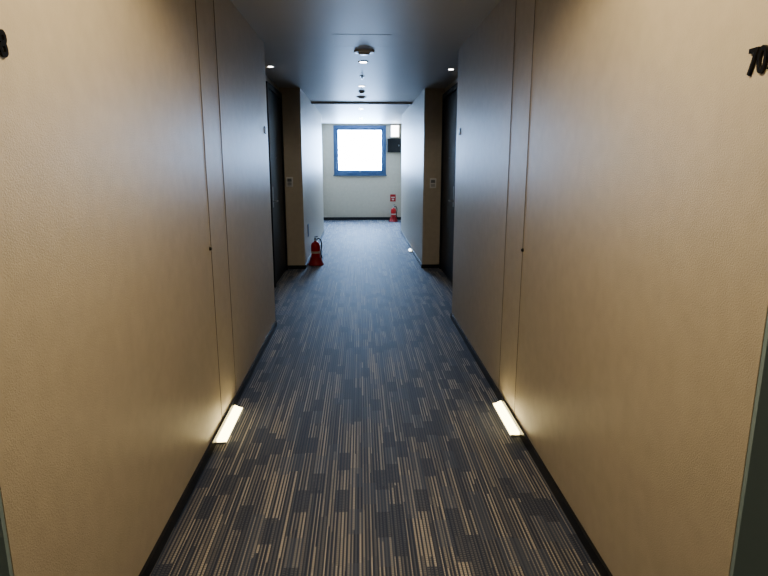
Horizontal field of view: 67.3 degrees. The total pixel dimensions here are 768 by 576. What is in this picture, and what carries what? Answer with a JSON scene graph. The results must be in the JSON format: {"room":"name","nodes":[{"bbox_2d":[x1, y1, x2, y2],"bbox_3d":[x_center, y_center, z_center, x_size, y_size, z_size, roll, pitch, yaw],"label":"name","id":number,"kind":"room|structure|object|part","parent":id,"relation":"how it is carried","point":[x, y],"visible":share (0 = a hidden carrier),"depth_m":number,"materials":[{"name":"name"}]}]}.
{"room":"hotel corridor","nodes":[
{"label":"hotel corridor","id":0,"kind":"room"},
{"bbox_2d":[0,0,323,575],"bbox_3d":[-1.315,-1.079,6.112,0.575,2.400,17.500,0,12,-2],"label":"wall","id":1,"kind":"structure","parent":0,"point":[111,402],"depth_m":1.90,"materials":[{"name":"beige paint"}]},
{"bbox_2d":[0,29,8,57],"bbox_3d":[-0.826,-0.523,1.220,0.006,0.058,0.091,0,12,-2],"label":"room number","id":2,"kind":"object","parent":1,"relation":"attached to","point":[4,52],"visible":1,"depth_m":1.25,"materials":[{"name":"black metal"}]},
{"bbox_2d":[0,492,12,575],"bbox_3d":[-0.956,0.040,1.140,0.267,2.320,0.012,0,12,-2],"label":"trim","id":3,"kind":"structure","parent":1,"relation":"attached to","point":[6,569],"depth_m":1.26,"materials":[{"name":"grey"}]},
{"bbox_2d":[195,0,221,412],"bbox_3d":[-0.895,-0.418,2.944,0.002,2.348,0.004,0,12,-2],"label":"trim","id":4,"kind":"structure","parent":1,"relation":"attached to","point":[195,0],"depth_m":2.94,"materials":[{"name":"brown wood"}]},
{"bbox_2d":[213,0,235,384],"bbox_3d":[-0.910,-0.496,3.306,0.002,2.348,0.004,0,12,-2],"label":"trim","id":5,"kind":"structure","parent":1,"relation":"attached to","point":[213,0],"depth_m":3.29,"materials":[{"name":"brown wood"}]},
{"bbox_2d":[139,231,323,575],"bbox_3d":[-1.157,0.069,6.367,0.282,0.050,17.500,0,12,-2],"label":"baseboard","id":6,"kind":"structure","parent":1,"relation":"attached to","point":[162,540],"depth_m":2.67,"materials":[{"name":"black"}]},
{"bbox_2d":[268,89,285,282],"bbox_3d":[-1.333,-1.239,7.172,0.018,2.249,1.074,0,12,-2],"label":"leaf","id":7,"kind":"object","parent":1,"relation":"attached to","point":[274,101],"visible":0.8,"depth_m":7.19,"materials":[{"name":"laminate"}]},
{"bbox_2d":[266,81,287,287],"bbox_3d":[-1.324,-1.266,7.167,0.035,2.320,1.200,0,12,-2],"label":"frame","id":8,"kind":"object","parent":1,"relation":"attached to","point":[269,86],"visible":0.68,"depth_m":6.76,"materials":[{"name":"laminate"}]},
{"bbox_2d":[286,177,292,186],"bbox_3d":[-1.272,-1.428,7.774,0.090,0.130,0.010,0,12,-2],"label":"plate","id":9,"kind":"object","parent":1,"relation":"attached to","point":[287,185],"visible":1,"depth_m":7.77,"materials":[{"name":"white plastic"}]},
{"bbox_2d":[321,124,401,216],"bbox_3d":[-0.573,-2.960,14.798,2.780,2.400,0.200,0,12,-2],"label":"wall","id":10,"kind":"structure","parent":0,"point":[343,196],"depth_m":14.78,"materials":[{"name":"white paint"}]},
{"bbox_2d":[333,125,385,174],"bbox_3d":[-0.611,-3.492,14.630,1.320,1.210,0.140,0,12,-2],"label":"window","id":11,"kind":"structure","parent":10,"relation":"in","point":[334,126],"depth_m":14.58,"materials":[{"name":"blue"}]},
{"bbox_3d":[-0.612,-3.493,14.635,1.190,1.080,0.050,0,12,-2],"label":"sash","id":12,"kind":"part","parent":11,"relation":"part of","materials":[{"name":"white glass"}]},
{"bbox_2d":[333,175,386,175],"bbox_3d":[-0.608,-2.870,14.688,1.360,0.030,0.050,0,12,-2],"label":"sill","id":13,"kind":"structure","parent":10,"relation":"attached to","point":[333,175],"depth_m":14.67,"materials":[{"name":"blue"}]},
{"bbox_2d":[324,217,400,219],"bbox_3d":[-0.558,-1.799,14.941,2.069,0.070,0.012,0,12,-2],"label":"baseboard","id":14,"kind":"structure","parent":10,"relation":"attached to","point":[325,218],"depth_m":14.93,"materials":[{"name":"black plastic"}]},
{"bbox_2d":[390,194,395,200],"bbox_3d":[0.230,-2.320,14.864,0.140,0.180,0.008,0,12,-2],"label":"sign","id":15,"kind":"object","parent":10,"relation":"attached to","point":[392,196],"visible":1,"depth_m":14.86,"materials":[{"name":"red plastic"}]},
{"bbox_2d":[387,138,400,152],"bbox_3d":[0.252,-3.589,14.535,0.340,0.340,0.115,0,12,-2],"label":"sign","id":16,"kind":"object","parent":10,"relation":"attached to","point":[393,145],"visible":1,"depth_m":14.49,"materials":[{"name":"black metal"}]},
{"bbox_2d":[390,125,398,136],"bbox_3d":[0.272,-3.933,14.472,0.220,0.300,0.094,0,12,-2],"label":"emergency light","id":17,"kind":"object","parent":10,"relation":"attached to","point":[394,129],"visible":1,"depth_m":14.43,"materials":[{"name":"white plastic"}]},
{"bbox_2d":[230,0,500,123],"bbox_3d":[-0.215,-2.315,5.915,2.780,0.100,17.850,0,12,-2],"label":"ceiling","id":18,"kind":"structure","parent":0,"point":[427,36],"depth_m":4.95,"materials":[{"name":"paint"}]},
{"bbox_2d":[331,34,390,46],"bbox_3d":[-0.181,-1.985,4.631,0.460,0.001,0.460,0,12,-2],"label":"access hatch","id":19,"kind":"object","parent":18,"relation":"in","point":[373,40],"depth_m":4.62,"materials":[{"name":"white paint"}]},
{"bbox_2d":[311,102,411,104],"bbox_3d":[-0.357,-3.001,9.381,1.633,0.026,0.120,0,12,-2],"label":"trim","id":20,"kind":"structure","parent":18,"relation":"attached to","point":[337,103],"depth_m":9.33,"materials":[{"name":"black paint"}]},
{"bbox_2d":[354,49,373,54],"bbox_3d":[-0.174,-2.067,5.075,0.180,0.028,0.180,0,12,-2],"label":"smoke detector","id":21,"kind":"object","parent":18,"relation":"attached to","point":[360,51],"visible":1,"depth_m":5.03,"materials":[{"name":"white plastic"}]},
{"bbox_2d":[150,220,600,575],"bbox_3d":[-0.215,0.128,6.445,2.780,0.100,17.850,0,12,-2],"label":"floor","id":22,"kind":"structure","parent":0,"point":[367,438],"depth_m":2.91,"materials":[{"name":"carpet"}]},
{"bbox_2d":[217,405,242,443],"bbox_3d":[-0.861,0.759,3.242,0.049,0.024,0.448,0,12,-2],"label":"light","id":23,"kind":"object","parent":22,"relation":"on","point":[230,422],"visible":1,"depth_m":3.21,"materials":[{"name":"white plastic"}]},
{"bbox_2d":[308,236,323,265],"bbox_3d":[-0.986,-0.547,8.320,0.236,0.426,0.236,-6,13,-25],"label":"fire extinguisher","id":24,"kind":"object","parent":22,"relation":"on","point":[315,259],"visible":1,"depth_m":8.27,"materials":[{"name":"red metal"}]},
{"bbox_2d":[389,206,397,221],"bbox_3d":[0.238,-1.886,14.501,0.236,0.426,0.236,-4,13,-19],"label":"fire extinguisher","id":25,"kind":"object","parent":22,"relation":"on","point":[393,218],"visible":1,"depth_m":14.45,"materials":[{"name":"red metal"}]},
{"bbox_2d":[493,401,519,436],"bbox_3d":[0.697,0.743,3.313,0.049,0.024,0.428,0,12,-2],"label":"light","id":26,"kind":"object","parent":22,"relation":"on","point":[507,420],"visible":1,"depth_m":3.28,"materials":[{"name":"white plastic"}]},
{"bbox_2d":[401,0,767,575],"bbox_3d":[0.889,-1.097,6.199,0.572,2.400,17.500,0,12,-2],"label":"wall","id":27,"kind":"structure","parent":0,"point":[643,299],"depth_m":1.91,"materials":[{"name":"beige paint"}]},
{"bbox_2d":[430,178,435,187],"bbox_3d":[0.666,-1.425,7.855,0.090,0.130,0.010,0,12,-2],"label":"plate","id":28,"kind":"object","parent":27,"relation":"attached to","point":[430,178],"visible":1,"depth_m":7.85,"materials":[{"name":"white plastic"}]},
{"bbox_2d":[439,82,457,284],"bbox_3d":[0.812,-1.284,7.252,0.035,2.320,1.200,0,12,-2],"label":"frame","id":29,"kind":"object","parent":27,"relation":"attached to","point":[454,88],"visible":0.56,"depth_m":7.60,"materials":[{"name":"metal"}]},
{"bbox_2d":[441,90,456,281],"bbox_3d":[0.821,-1.258,7.258,0.018,2.249,1.074,0,12,-2],"label":"leaf","id":30,"kind":"object","parent":27,"relation":"attached to","point":[450,101],"visible":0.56,"depth_m":7.26,"materials":[{"name":"laminate"}]},
{"bbox_2d":[400,230,612,575],"bbox_3d":[0.732,0.052,6.442,0.282,0.050,17.500,0,12,-2],"label":"baseboard","id":31,"kind":"structure","parent":27,"relation":"attached to","point":[603,570],"depth_m":2.70,"materials":[{"name":"black"}]},
{"bbox_2d":[499,10,515,376],"bbox_3d":[0.720,-0.510,3.370,0.002,2.348,0.004,0,12,-2],"label":"trim","id":32,"kind":"structure","parent":27,"relation":"attached to","point":[515,10],"depth_m":3.36,"materials":[{"name":"brown wood"}]},
{"bbox_2d":[514,0,535,411],"bbox_3d":[0.735,-0.432,3.009,0.002,2.348,0.004,0,12,-2],"label":"trim","id":33,"kind":"structure","parent":27,"relation":"attached to","point":[535,0],"depth_m":3.00,"materials":[{"name":"brown wood"}]},
{"bbox_2d":[729,312,767,575],"bbox_3d":[0.946,0.023,1.216,0.267,2.320,0.012,0,12,-2],"label":"door","id":34,"kind":"structure","parent":27,"relation":"attached to","point":[750,548],"depth_m":1.30,"materials":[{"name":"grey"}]},
{"bbox_2d":[747,45,767,75],"bbox_3d":[0.803,-0.485,1.223,0.006,0.058,0.090,0,12,-2],"label":"room number","id":35,"kind":"object","parent":27,"relation":"attached to","point":[758,51],"visible":1,"depth_m":1.23,"materials":[{"name":"black metal"}]}
]}

